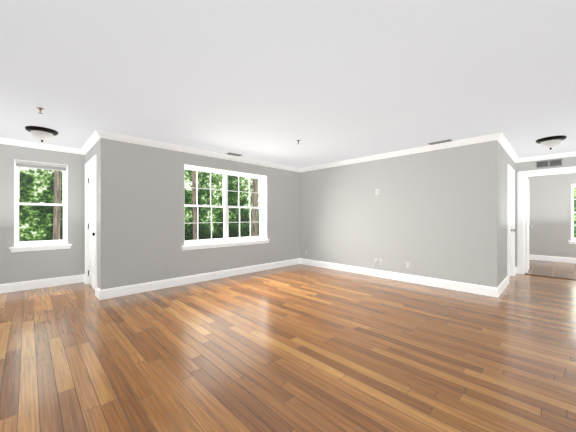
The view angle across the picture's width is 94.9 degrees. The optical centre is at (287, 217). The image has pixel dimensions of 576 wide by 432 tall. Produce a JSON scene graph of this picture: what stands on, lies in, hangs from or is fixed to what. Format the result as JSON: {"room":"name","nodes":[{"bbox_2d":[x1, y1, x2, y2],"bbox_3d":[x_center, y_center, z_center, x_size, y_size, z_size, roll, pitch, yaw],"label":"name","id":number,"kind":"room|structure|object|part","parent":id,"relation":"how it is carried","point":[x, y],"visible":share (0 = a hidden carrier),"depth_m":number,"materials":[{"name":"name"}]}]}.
{"room":"empty living room","nodes":[
{"label":"empty living room","id":0,"kind":"room"},
{"bbox_2d":[0,144,84,283],"bbox_3d":[-4.931,-0.020,3.805,3.180,2.400,0.240,0,0,-45],"label":"wall","id":1,"kind":"structure","parent":0,"point":[28,266],"depth_m":4.43,"materials":[{"name":"grey paint"}]},
{"bbox_2d":[9,159,71,251],"bbox_3d":[-4.188,-0.182,4.504,0.770,1.475,0.285,0,0,-45],"label":"alcove window","id":2,"kind":"structure","parent":1,"relation":"in","point":[23,246],"depth_m":4.46,"materials":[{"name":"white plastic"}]},
{"bbox_3d":[-4.252,-0.231,4.569,0.552,1.270,0.038,0,0,-44],"label":"glass","id":3,"kind":"part","parent":2,"relation":"part of","materials":[{"name":"clear glass"}]},
{"bbox_2d":[15,160,66,213],"bbox_3d":[-4.138,-0.485,4.454,0.636,0.850,0.055,0,0,-44],"label":"blind","id":4,"kind":"object","parent":2,"relation":"attached to","point":[19,163],"depth_m":4.41,"materials":[{"name":"white fabric"}]},
{"bbox_2d":[0,138,83,154],"bbox_3d":[-4.707,-1.179,3.812,2.850,0.082,0.064,0,0,-44],"label":"crown molding","id":5,"kind":"structure","parent":1,"relation":"attached to","point":[6,141],"depth_m":4.38,"materials":[{"name":"white wood"}]},
{"bbox_2d":[0,274,84,292],"bbox_3d":[-4.737,1.110,3.800,2.910,0.140,0.040,0,0,-44],"label":"baseboard","id":6,"kind":"structure","parent":1,"relation":"attached to","point":[26,285],"depth_m":4.38,"materials":[{"name":"white wood"}]},
{"bbox_2d":[85,142,96,165],"bbox_3d":[-3.323,-0.020,4.523,0.120,2.400,1.470,0,0,-45],"label":"wall","id":7,"kind":"structure","parent":0,"point":[90,153],"depth_m":4.33,"materials":[{"name":"grey paint"}]},
{"bbox_2d":[80,133,99,154],"bbox_3d":[-3.203,-1.179,4.269,0.064,0.082,1.380,0,0,-44],"label":"crown molding","id":8,"kind":"structure","parent":7,"relation":"attached to","point":[92,140],"depth_m":4.30,"materials":[{"name":"white wood"}]},
{"bbox_2d":[85,154,96,295],"bbox_3d":[-3.181,0.122,4.361,0.144,2.115,1.050,0,0,-45],"label":"door frame","id":9,"kind":"structure","parent":7,"relation":"attached to","point":[93,160],"depth_m":4.47,"materials":[{"name":"white wood"}]},
{"bbox_2d":[97,138,299,289],"bbox_3d":[-1.229,-0.020,5.381,4.310,2.400,0.240,0,0,-45],"label":"wall","id":10,"kind":"structure","parent":0,"point":[140,217],"depth_m":4.35,"materials":[{"name":"grey paint"}]},
{"bbox_2d":[94,130,299,171],"bbox_3d":[-1.189,-1.179,5.208,4.254,0.082,0.064,0,0,-44],"label":"crown molding","id":11,"kind":"structure","parent":10,"relation":"attached to","point":[95,137],"depth_m":4.57,"materials":[{"name":"white wood"}]},
{"bbox_2d":[98,258,299,299],"bbox_3d":[-1.187,1.110,5.243,4.205,0.140,0.015,0,0,-44],"label":"baseboard","id":12,"kind":"structure","parent":10,"relation":"attached to","point":[184,280],"depth_m":4.63,"materials":[{"name":"white wood"}]},
{"bbox_2d":[181,164,269,249],"bbox_3d":[-1.214,-0.175,5.365,2.000,1.510,0.285,0,0,-45],"label":"window","id":13,"kind":"structure","parent":10,"relation":"in","point":[226,218],"depth_m":5.41,"materials":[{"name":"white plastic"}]},
{"bbox_2d":[0,264,575,431],"bbox_3d":[0.325,1.230,3.158,9.770,0.100,8.530,0,0,-45],"label":"floor","id":14,"kind":"structure","parent":0,"point":[300,348],"depth_m":2.22,"materials":[{"name":"brown wood"}]},
{"bbox_2d":[0,0,575,167],"bbox_3d":[1.509,-1.280,4.000,12.640,0.120,8.990,0,0,-45],"label":"ceiling","id":15,"kind":"structure","parent":0,"point":[322,81],"depth_m":2.25,"materials":[{"name":"white paint"}]},
{"bbox_2d":[25,126,57,141],"bbox_3d":[-3.440,-1.133,3.700,0.344,0.173,0.344,0,0,-45],"label":"lamp","id":16,"kind":"object","parent":15,"relation":"attached to","point":[42,134],"visible":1,"depth_m":3.62,"materials":[{"name":"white glass"}]},
{"bbox_2d":[226,152,241,156],"bbox_3d":[-1.044,-1.214,5.129,0.300,0.012,0.120,0,0,-45],"label":"ceiling vent","id":17,"kind":"object","parent":15,"relation":"in","point":[233,154],"visible":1,"depth_m":5.11,"materials":[{"name":"grey metal"}]},
{"bbox_2d":[428,139,451,144],"bbox_3d":[2.463,-1.214,4.285,0.120,0.012,0.320,0,0,-45],"label":"ceiling vent","id":18,"kind":"object","parent":15,"relation":"in","point":[439,142],"visible":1,"depth_m":4.28,"materials":[{"name":"grey metal"}]},
{"bbox_2d":[536,135,566,149],"bbox_3d":[4.088,-1.133,4.115,0.344,0.173,0.344,0,0,-45],"label":"light","id":19,"kind":"object","parent":15,"relation":"attached to","point":[550,142],"visible":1,"depth_m":4.04,"materials":[{"name":"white glass"}]},
{"bbox_2d":[300,140,497,287],"bbox_3d":[1.737,-0.020,5.352,0.120,2.400,3.960,0,0,-45],"label":"wall","id":20,"kind":"structure","parent":0,"point":[432,214],"depth_m":4.76,"materials":[{"name":"grey paint"}]},
{"bbox_2d":[300,258,498,297],"bbox_3d":[1.710,1.110,5.284,0.015,0.140,3.930,0,0,-44],"label":"baseboard","id":21,"kind":"structure","parent":20,"relation":"attached to","point":[453,285],"depth_m":4.73,"materials":[{"name":"white wood"}]},
{"bbox_2d":[300,132,503,171],"bbox_3d":[1.718,-1.179,5.240,0.064,0.082,3.954,0,0,-44],"label":"crown molding","id":22,"kind":"structure","parent":20,"relation":"attached to","point":[498,136],"depth_m":4.68,"materials":[{"name":"white wood"}]},
{"bbox_2d":[498,142,514,285],"bbox_3d":[3.928,-0.020,4.813,2.250,2.400,0.120,0,0,-45],"label":"wall","id":23,"kind":"structure","parent":0,"point":[504,158],"depth_m":4.28,"materials":[{"name":"grey paint"}]},
{"bbox_2d":[498,276,507,295],"bbox_3d":[3.494,1.110,4.292,1.090,0.140,0.015,0,0,-44],"label":"baseboard","id":24,"kind":"structure","parent":23,"relation":"attached to","point":[502,286],"depth_m":4.26,"materials":[{"name":"white wood"}]},
{"bbox_2d":[498,136,518,162],"bbox_3d":[3.953,-1.179,4.709,2.360,0.082,0.064,0,0,-44],"label":"crown molding","id":25,"kind":"structure","parent":23,"relation":"attached to","point":[504,143],"depth_m":4.60,"materials":[{"name":"white wood"}]},
{"bbox_2d":[509,174,510,277],"bbox_3d":[4.187,0.167,5.041,0.758,2.010,0.038,0,0,-45],"label":"door frame","id":26,"kind":"structure","parent":23,"relation":"attached to","point":[509,225],"depth_m":5.17,"materials":[{"name":"white wood"}]},
{"bbox_2d":[507,164,514,283],"bbox_3d":[4.182,0.122,5.046,0.950,2.115,0.144,0,0,-45],"label":"door frame","id":27,"kind":"structure","parent":23,"relation":"attached to","point":[510,170],"depth_m":5.28,"materials":[{"name":"white wood"}]},
{"bbox_2d":[515,156,575,266],"bbox_3d":[4.759,-0.020,5.658,0.120,2.400,2.400,0,0,-45],"label":"wall","id":28,"kind":"structure","parent":0,"point":[531,165],"depth_m":5.43,"materials":[{"name":"grey paint"}]},
{"bbox_2d":[525,177,528,272],"bbox_3d":[5.262,0.168,5.816,0.800,2.000,0.050,0,0,-45],"label":"door","id":29,"kind":"structure","parent":28,"relation":"in","point":[526,224],"depth_m":5.54,"materials":[{"name":"white wood"}]},
{"bbox_2d":[517,166,575,273],"bbox_3d":[5.207,0.115,5.202,0.156,2.130,1.040,0,0,-45],"label":"trim","id":30,"kind":"structure","parent":28,"relation":"attached to","point":[521,219],"depth_m":5.46,"materials":[{"name":"white wood"}]},
{"bbox_2d":[519,151,575,162],"bbox_3d":[5.135,-1.179,5.144,0.064,0.082,0.960,0,0,-44],"label":"crown molding","id":31,"kind":"structure","parent":28,"relation":"attached to","point":[568,154],"depth_m":5.18,"materials":[{"name":"white wood"}]},
{"bbox_2d":[536,159,561,167],"bbox_3d":[5.122,-1.052,5.194,0.012,0.135,0.370,0,0,-45],"label":"air vent","id":32,"kind":"object","parent":28,"relation":"in","point":[549,163],"visible":1,"depth_m":5.18,"materials":[{"name":"grey metal"}]},
{"bbox_2d":[526,260,575,278],"bbox_3d":[6.532,1.230,5.858,2.870,0.100,4.600,0,0,-45],"label":"floor","id":33,"kind":"structure","parent":0,"point":[554,269],"depth_m":5.96,"materials":[{"name":"beige tile"}]},
{"bbox_2d":[525,273,575,279],"bbox_3d":[5.188,1.174,5.182,0.055,0.012,0.860,0,0,-45],"label":"threshold","id":34,"kind":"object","parent":33,"relation":"on","point":[550,276],"depth_m":5.21,"materials":[{"name":"brown wood"}]},
{"bbox_2d":[527,173,575,257],"bbox_3d":[7.470,-0.020,6.780,0.240,2.400,4.600,0,0,-45],"label":"wall","id":35,"kind":"structure","parent":0,"point":[550,212],"depth_m":7.06,"materials":[{"name":"grey paint"}]},
{"bbox_2d":[529,254,575,262],"bbox_3d":[7.379,1.110,6.691,0.015,0.140,4.360,0,0,-45],"label":"baseboard","id":36,"kind":"structure","parent":35,"relation":"attached to","point":[553,258],"depth_m":7.03,"materials":[{"name":"white wood"}]},
{"bbox_2d":[568,184,575,243],"bbox_3d":[7.699,-0.083,6.514,0.285,1.535,1.110,0,0,-45],"label":"kitchen window","id":37,"kind":"structure","parent":35,"relation":"in","point":[573,240],"depth_m":6.90,"materials":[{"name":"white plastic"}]},
{"bbox_3d":[7.764,-0.131,6.579,0.038,1.330,0.892,0,0,-44],"label":"glass","id":38,"kind":"part","parent":37,"relation":"part of","materials":[{"name":"clear glass"}]},
{"label":"outside","id":39,"kind":"structure","parent":0,"visible":0},
{"bbox_2d":[53,170,60,239],"bbox_3d":[-6.601,-1.820,7.533,0.356,18.000,0.202,0,0,-44],"label":"trunk","id":40,"kind":"object","parent":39,"point":[57,183],"depth_m":7.50,"materials":[{"name":"brown plant"}]},
{"bbox_2d":[19,167,258,244],"bbox_3d":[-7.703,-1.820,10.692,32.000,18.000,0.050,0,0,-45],"label":"trees","id":41,"kind":"object","parent":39,"point":[43,214],"depth_m":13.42,"materials":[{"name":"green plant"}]},
{"bbox_2d":[192,171,196,239],"bbox_3d":[-4.401,-1.820,12.500,0.525,18.000,0.238,0,0,-44],"label":"trunk","id":42,"kind":"object","parent":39,"point":[193,174],"depth_m":12.42,"materials":[{"name":"brown plant"}]},
{"bbox_2d":[252,178,257,235],"bbox_3d":[-1.620,-1.820,12.456,0.298,18.000,0.391,0,0,21],"label":"trunk","id":43,"kind":"object","parent":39,"point":[255,196],"depth_m":12.39,"materials":[{"name":"brown plant"}]},
{"bbox_2d":[574,187,575,237],"bbox_3d":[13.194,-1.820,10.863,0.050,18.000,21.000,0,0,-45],"label":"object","id":44,"kind":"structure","parent":39,"point":[575,213],"depth_m":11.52,"materials":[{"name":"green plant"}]}
]}

